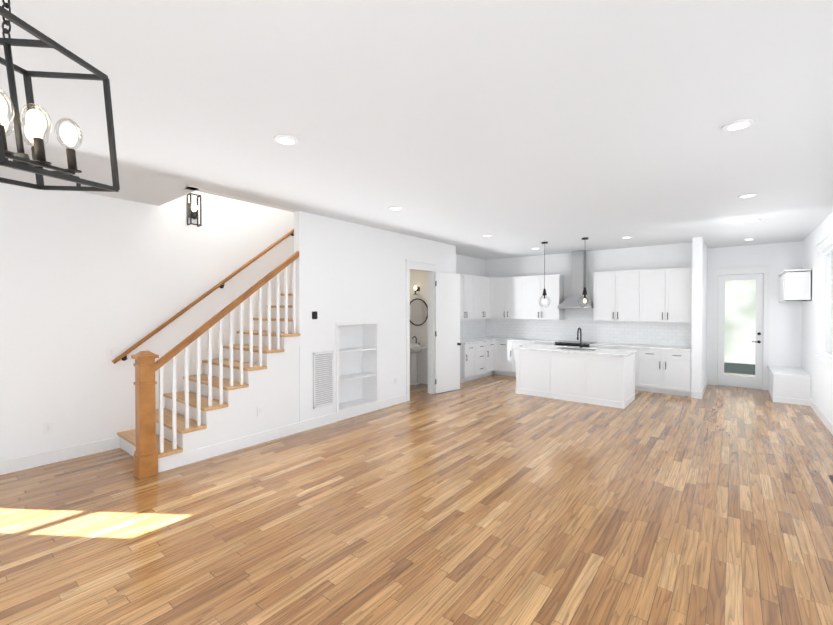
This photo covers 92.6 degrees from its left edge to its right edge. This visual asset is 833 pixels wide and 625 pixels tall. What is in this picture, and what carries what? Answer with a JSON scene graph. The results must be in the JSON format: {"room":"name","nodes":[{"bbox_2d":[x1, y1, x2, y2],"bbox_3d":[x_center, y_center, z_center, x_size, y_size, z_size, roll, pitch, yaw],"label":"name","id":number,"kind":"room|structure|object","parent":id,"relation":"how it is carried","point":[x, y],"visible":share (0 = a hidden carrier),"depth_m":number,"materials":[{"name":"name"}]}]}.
{"room":"empty living room","nodes":[
{"label":"empty living room","id":0,"kind":"room"},
{"bbox_2d":[0,373,832,624],"bbox_3d":[1.036,1.708,5.886,8.070,0.120,16.200,1,1,39],"label":"floor","id":1,"kind":"structure","parent":0,"point":[494,499],"depth_m":3.18,"materials":[{"name":"brown wood"}]},
{"bbox_2d":[117,251,300,478],"bbox_3d":[-1.940,-0.010,5.986,1.262,3.315,4.235,1,1,39],"label":"stairs","id":2,"kind":"structure","parent":1,"relation":"on","point":[270,383],"depth_m":4.85,"materials":[{"name":"white paint"}]},
{"bbox_2d":[410,336,426,384],"bbox_3d":[-0.101,1.073,8.920,0.540,1.080,0.416,1,1,39],"label":"sink","id":3,"kind":"object","parent":1,"relation":"on","point":[415,348],"visible":0.65,"depth_m":8.88,"materials":[{"name":"white ceramic"}]},
{"bbox_2d":[460,345,475,382],"bbox_3d":[1.011,1.168,9.415,0.617,0.880,0.500,1,1,39],"label":"base cabinet","id":4,"kind":"object","parent":1,"relation":"on","point":[467,352],"depth_m":9.15,"materials":[{"name":"white paint"}]},
{"bbox_2d":[460,337,495,344],"bbox_3d":[1.314,0.703,9.773,0.637,0.038,1.480,1,1,39],"label":"countertop","id":5,"kind":"structure","parent":4,"relation":"on","point":[471,341],"depth_m":9.72,"materials":[{"name":"white stone"}]},
{"bbox_2d":[476,341,487,378],"bbox_3d":[1.322,1.163,9.805,0.617,0.880,0.615,1,1,39],"label":"base cabinet","id":6,"kind":"object","parent":1,"relation":"on","point":[482,349],"depth_m":9.67,"materials":[{"name":"white paint"}]},
{"bbox_2d":[488,341,495,375],"bbox_3d":[1.649,1.159,10.185,0.655,0.880,0.500,1,1,39],"label":"base cabinet","id":7,"kind":"object","parent":1,"relation":"on","point":[491,344],"depth_m":10.07,"materials":[{"name":"white paint"}]},
{"bbox_2d":[496,341,511,375],"bbox_3d":[2.381,1.158,10.267,0.497,0.880,0.658,1,1,39],"label":"base cabinet","id":8,"kind":"object","parent":1,"relation":"on","point":[503,348],"depth_m":10.05,"materials":[{"name":"white paint"}]},
{"bbox_2d":[496,337,555,344],"bbox_3d":[2.563,0.698,10.131,2.144,0.038,0.637,1,1,39],"label":"countertop","id":9,"kind":"structure","parent":8,"relation":"on","point":[497,338],"depth_m":9.83,"materials":[{"name":"white stone"}]},
{"bbox_2d":[512,341,535,376],"bbox_3d":[2.794,1.161,9.965,0.640,0.880,0.617,1,1,39],"label":"base cabinet","id":10,"kind":"object","parent":1,"relation":"on","point":[514,343],"depth_m":9.85,"materials":[{"name":"white paint"}]},
{"bbox_2d":[516,347,634,408],"bbox_3d":[3.048,1.183,7.730,1.974,0.888,0.924,1,1,39],"label":"kitchen island","id":11,"kind":"object","parent":1,"relation":"on","point":[597,376],"depth_m":7.28,"materials":[{"name":"white paint"}]},
{"bbox_2d":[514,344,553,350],"bbox_3d":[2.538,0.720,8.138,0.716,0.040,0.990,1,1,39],"label":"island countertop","id":12,"kind":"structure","parent":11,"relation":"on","point":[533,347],"depth_m":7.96,"materials":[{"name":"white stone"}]},
{"bbox_2d":[550,347,597,354],"bbox_3d":[3.086,0.726,7.700,0.700,0.041,0.990,1,1,39],"label":"island countertop","id":13,"kind":"structure","parent":11,"relation":"on","point":[581,350],"depth_m":7.45,"materials":[{"name":"white stone"}]},
{"bbox_2d":[556,347,596,350],"bbox_3d":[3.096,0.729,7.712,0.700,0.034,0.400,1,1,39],"label":"sink","id":14,"kind":"object","parent":13,"relation":"in","point":[567,348],"depth_m":7.87,"materials":[{"name":"metal"}]},
{"bbox_2d":[577,327,585,347],"bbox_3d":[3.254,0.499,7.844,0.132,0.410,0.244,1,1,39],"label":"faucet","id":15,"kind":"object","parent":13,"relation":"on","point":[580,346],"depth_m":7.93,"materials":[{"name":"black metal"}]},
{"bbox_2d":[586,348,636,358],"bbox_3d":[3.600,0.730,7.291,0.626,0.040,0.990,1,1,39],"label":"island countertop","id":16,"kind":"structure","parent":11,"relation":"on","point":[621,354],"depth_m":7.08,"materials":[{"name":"white stone"}]},
{"bbox_2d":[555,340,595,346],"bbox_3d":[3.685,1.148,9.209,0.754,0.925,0.668,1,1,39],"label":"range","id":17,"kind":"object","parent":1,"relation":"on","point":[569,343],"visible":0.15,"depth_m":9.10,"materials":[{"name":"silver metal"}]},
{"bbox_2d":[590,345,639,390],"bbox_3d":[4.388,1.176,8.693,0.978,0.880,0.617,1,1,39],"label":"base cabinet","id":18,"kind":"object","parent":1,"relation":"on","point":[637,355],"depth_m":8.19,"materials":[{"name":"white paint"}]},
{"bbox_2d":[640,349,690,396],"bbox_3d":[5.063,1.182,8.156,0.977,0.880,0.617,1,1,39],"label":"base cabinet","id":19,"kind":"object","parent":1,"relation":"on","point":[663,369],"depth_m":7.88,"materials":[{"name":"white paint"}]},
{"bbox_2d":[592,342,691,352],"bbox_3d":[4.719,0.718,8.412,1.840,0.038,0.637,1,1,39],"label":"countertop","id":20,"kind":"structure","parent":19,"relation":"on","point":[679,349],"depth_m":8.21,"materials":[{"name":"white stone"}]},
{"bbox_2d":[768,365,810,405],"bbox_3d":[7.104,1.366,7.616,0.497,0.525,1.317,1,1,39],"label":"bench","id":21,"kind":"object","parent":1,"relation":"on","point":[789,385],"visible":1,"depth_m":7.16,"materials":[{"name":"white paint"}]},
{"bbox_2d":[0,183,832,460],"bbox_3d":[0.413,-1.152,5.008,7.990,5.620,13.940,1,1,39],"label":"wall","id":22,"kind":"structure","parent":0,"point":[86,279],"depth_m":5.56,"materials":[{"name":"white paint"}]},
{"bbox_2d":[44,422,52,433],"bbox_3d":[-4.044,1.266,4.369,0.008,0.115,0.075,1,1,39],"label":"outlet","id":23,"kind":"object","parent":22,"relation":"attached to","point":[48,427],"depth_m":4.37,"materials":[{"name":"white paint"}]},
{"bbox_2d":[0,437,119,474],"bbox_3d":[-4.940,1.609,3.248,0.015,0.140,4.165,1,1,39],"label":"baseboard","id":24,"kind":"structure","parent":22,"relation":"attached to","point":[81,450],"depth_m":4.42,"materials":[{"name":"white paint"}]},
{"bbox_2d":[105,347,116,357],"bbox_3d":[-3.688,0.481,4.806,0.008,0.115,0.120,1,1,39],"label":"light switch","id":25,"kind":"object","parent":22,"relation":"attached to","point":[109,352],"depth_m":4.80,"materials":[{"name":"white paint"}]},
{"bbox_2d":[112,229,293,363],"bbox_3d":[-2.412,-0.972,6.316,0.095,3.142,4.010,1,1,39],"label":"handrail","id":26,"kind":"object","parent":22,"relation":"attached to","point":[123,356],"depth_m":5.48,"materials":[{"name":"brown wood"}]},
{"bbox_2d":[257,406,262,415],"bbox_3d":[-1.972,1.238,5.019,0.008,0.115,0.075,1,1,39],"label":"outlet","id":27,"kind":"object","parent":22,"relation":"attached to","point":[260,408],"depth_m":5.01,"materials":[{"name":"white paint"}]},
{"bbox_2d":[159,394,406,471],"bbox_3d":[-1.437,1.580,5.715,0.015,0.140,4.010,1,1,39],"label":"baseboard","id":28,"kind":"structure","parent":22,"relation":"attached to","point":[203,453],"depth_m":5.05,"materials":[{"name":"white paint"}]},
{"bbox_2d":[312,311,316,318],"bbox_3d":[-1.447,0.041,5.673,0.024,0.110,0.090,1,1,39],"label":"light switch","id":29,"kind":"object","parent":22,"relation":"attached to","point":[314,314],"visible":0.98,"depth_m":5.65,"materials":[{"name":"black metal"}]},
{"bbox_2d":[313,351,333,408],"bbox_3d":[-1.355,0.969,5.803,0.020,0.800,0.360,1,1,39],"label":"air vent","id":30,"kind":"object","parent":22,"relation":"in","point":[323,378],"visible":1,"depth_m":5.79,"materials":[{"name":"white metal"}]},
{"bbox_2d":[339,347,375,381],"bbox_3d":[-1.056,0.829,6.452,0.310,0.465,0.804,1,1,39],"label":"shelves","id":31,"kind":"object","parent":22,"relation":"attached to","point":[352,376],"visible":0.65,"depth_m":6.44,"materials":[{"name":"white paint"}]},
{"bbox_2d":[413,286,419,294],"bbox_3d":[-0.012,-0.507,9.014,0.120,0.199,0.133,1,1,39],"label":"sconce","id":32,"kind":"object","parent":22,"relation":"attached to","point":[416,288],"visible":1,"depth_m":9.01,"materials":[{"name":"white glass"}]},
{"bbox_2d":[410,298,427,325],"bbox_3d":[0.021,-0.008,9.061,0.628,0.628,0.028,1,1,39],"label":"bathroom mirror","id":33,"kind":"object","parent":22,"relation":"attached to","point":[418,312],"visible":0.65,"depth_m":9.05,"materials":[{"name":"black mirror"}]},
{"bbox_2d":[435,272,460,393],"bbox_3d":[0.660,0.406,8.119,0.224,2.417,0.728,1,1,39],"label":"bathroom door","id":34,"kind":"structure","parent":22,"relation":"in","point":[447,332],"depth_m":8.11,"materials":[{"name":"white paint"}]},
{"bbox_2d":[456,273,475,318],"bbox_3d":[1.048,-0.370,9.660,0.347,1.090,0.938,1,1,39],"label":"upper cabinet","id":35,"kind":"object","parent":22,"relation":"attached to","point":[467,282],"depth_m":9.64,"materials":[{"name":"white paint"}]},
{"bbox_2d":[460,319,487,338],"bbox_3d":[1.260,0.424,10.208,0.009,0.504,2.100,1,1,39],"label":"backsplash","id":36,"kind":"structure","parent":22,"relation":"attached to","point":[476,328],"depth_m":10.52,"materials":[{"name":"tile"}]},
{"bbox_2d":[476,276,483,318],"bbox_3d":[1.441,-0.376,10.153,0.347,1.090,0.555,1,1,39],"label":"upper cabinet","id":37,"kind":"object","parent":22,"relation":"attached to","point":[479,279],"depth_m":10.09,"materials":[{"name":"white paint"}]},
{"bbox_2d":[484,277,491,318],"bbox_3d":[1.714,-0.379,10.463,0.388,1.090,0.501,1,1,39],"label":"upper cabinet","id":38,"kind":"object","parent":22,"relation":"attached to","point":[487,280],"depth_m":10.42,"materials":[{"name":"white paint"}]},
{"bbox_2d":[492,276,523,318],"bbox_3d":[2.415,-0.379,10.395,1.022,1.090,0.387,1,1,39],"label":"upper cabinet","id":39,"kind":"object","parent":22,"relation":"attached to","point":[507,292],"depth_m":10.25,"materials":[{"name":"white paint"}]},
{"bbox_2d":[524,275,563,318],"bbox_3d":[3.114,-0.373,9.864,0.965,1.090,0.347,1,1,39],"label":"upper cabinet","id":40,"kind":"object","parent":22,"relation":"attached to","point":[534,284],"depth_m":9.68,"materials":[{"name":"white paint"}]},
{"bbox_2d":[557,250,593,308],"bbox_3d":[3.741,-0.764,9.258,0.760,1.346,0.488,1,1,39],"label":"range hood","id":41,"kind":"object","parent":22,"relation":"attached to","point":[578,278],"visible":0.85,"depth_m":9.23,"materials":[{"name":"silver metal"}]},
{"bbox_2d":[488,296,691,346],"bbox_3d":[3.778,0.145,9.560,4.751,1.077,0.006,1,1,39],"label":"backsplash","id":42,"kind":"structure","parent":22,"relation":"attached to","point":[647,333],"depth_m":9.30,"materials":[{"name":"tile"}]},
{"bbox_2d":[593,270,643,321],"bbox_3d":[4.472,-0.360,8.781,0.978,1.090,0.347,1,1,39],"label":"upper cabinet","id":43,"kind":"object","parent":22,"relation":"attached to","point":[618,295],"depth_m":8.63,"materials":[{"name":"white paint"}]},
{"bbox_2d":[644,267,691,321],"bbox_3d":[5.147,-0.354,8.243,0.977,1.090,0.347,1,1,39],"label":"upper cabinet","id":44,"kind":"object","parent":22,"relation":"attached to","point":[656,295],"depth_m":8.06,"materials":[{"name":"white paint"}]},
{"bbox_2d":[700,378,707,398],"bbox_3d":[5.938,1.552,8.202,0.015,0.140,1.865,1,1,39],"label":"baseboard","id":45,"kind":"structure","parent":22,"relation":"attached to","point":[706,382],"depth_m":7.88,"materials":[{"name":"white paint"}]},
{"bbox_2d":[718,274,762,388],"bbox_3d":[6.976,0.397,8.580,0.752,2.429,0.108,1,1,39],"label":"back door","id":46,"kind":"structure","parent":22,"relation":"in","point":[742,381],"depth_m":8.56,"materials":[{"name":"white paint"}]},
{"bbox_2d":[779,269,811,301],"bbox_3d":[7.165,-0.491,7.553,0.349,0.560,1.307,1,1,39],"label":"cabinet","id":47,"kind":"object","parent":22,"relation":"attached to","point":[795,285],"visible":1,"depth_m":7.07,"materials":[{"name":"white paint"}]},
{"bbox_2d":[810,398,832,434],"bbox_3d":[3.028,1.622,2.118,0.019,0.140,12.395,1,1,39],"label":"baseboard","id":48,"kind":"structure","parent":22,"relation":"attached to","point":[829,425],"depth_m":5.96,"materials":[{"name":"white paint"}]},
{"bbox_2d":[822,246,832,358],"bbox_3d":[5.900,-0.148,5.600,0.045,1.600,1.750,1,1,39],"label":"window","id":49,"kind":"structure","parent":22,"relation":"in","point":[827,320],"depth_m":6.05,"materials":[{"name":"white glass"}]},
{"bbox_2d":[0,0,832,259],"bbox_3d":[0.382,-1.517,5.028,8.070,0.250,13.940,1,1,39],"label":"ceiling","id":50,"kind":"structure","parent":0,"point":[517,128],"depth_m":2.70,"materials":[{"name":"white paint"}]},
{"bbox_2d":[0,0,119,191],"bbox_3d":[-1.341,-0.883,1.328,0.301,0.928,0.582,0,1,-6],"label":"chandelier","id":51,"kind":"object","parent":50,"relation":"hanging from","point":[34,128],"visible":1,"depth_m":1.36,"materials":[{"name":"black metal"}]},
{"bbox_2d":[187,193,201,226],"bbox_3d":[-3.062,-1.407,5.474,0.127,0.420,0.144,1,1,39],"label":"pendant light","id":52,"kind":"object","parent":50,"relation":"hanging from","point":[192,210],"visible":1,"depth_m":5.46,"materials":[{"name":"black metal"}]},
{"bbox_2d":[274,135,297,145],"bbox_3d":[-1.033,-1.363,3.152,0.186,0.013,0.186,0,1,12],"label":"recessed light","id":53,"kind":"object","parent":50,"relation":"in","point":[288,140],"depth_m":3.14,"materials":[{"name":"white paint"}]},
{"bbox_2d":[389,206,401,209],"bbox_3d":[-0.279,-1.388,5.301,0.186,0.013,0.186,0,1,30],"label":"recessed light","id":54,"kind":"object","parent":50,"relation":"in","point":[392,207],"depth_m":5.28,"materials":[{"name":"white paint"}]},
{"bbox_2d":[539,242,549,307],"bbox_3d":[2.599,-0.760,8.066,0.230,1.330,0.230,1,1,39],"label":"pendant light","id":55,"kind":"object","parent":50,"relation":"hanging from","point":[544,294],"visible":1,"depth_m":8.06,"materials":[{"name":"black metal"}]},
{"bbox_2d":[578,237,590,307],"bbox_3d":[3.208,-0.754,7.580,0.230,1.330,0.230,1,1,39],"label":"pendant light","id":56,"kind":"object","parent":50,"relation":"hanging from","point":[584,294],"visible":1,"depth_m":7.58,"materials":[{"name":"clear glass"}]},
{"bbox_2d":[722,118,754,130],"bbox_3d":[2.341,-1.360,2.892,0.186,0.013,0.186,0,1,12],"label":"recessed light","id":57,"kind":"object","parent":50,"relation":"in","point":[736,125],"depth_m":2.88,"materials":[{"name":"white paint"}]},
{"bbox_2d":[737,193,757,197],"bbox_3d":[3.916,-1.381,4.706,0.186,0.013,0.186,0,1,12],"label":"recessed light","id":58,"kind":"object","parent":50,"relation":"in","point":[747,195],"depth_m":4.68,"materials":[{"name":"white paint"}]},
{"label":"outside","id":59,"kind":"structure","parent":0,"visible":0},
{"bbox_2d":[718,275,755,363],"bbox_3d":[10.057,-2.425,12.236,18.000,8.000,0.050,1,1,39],"label":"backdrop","id":60,"kind":"structure","parent":59,"point":[738,315],"depth_m":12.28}
]}

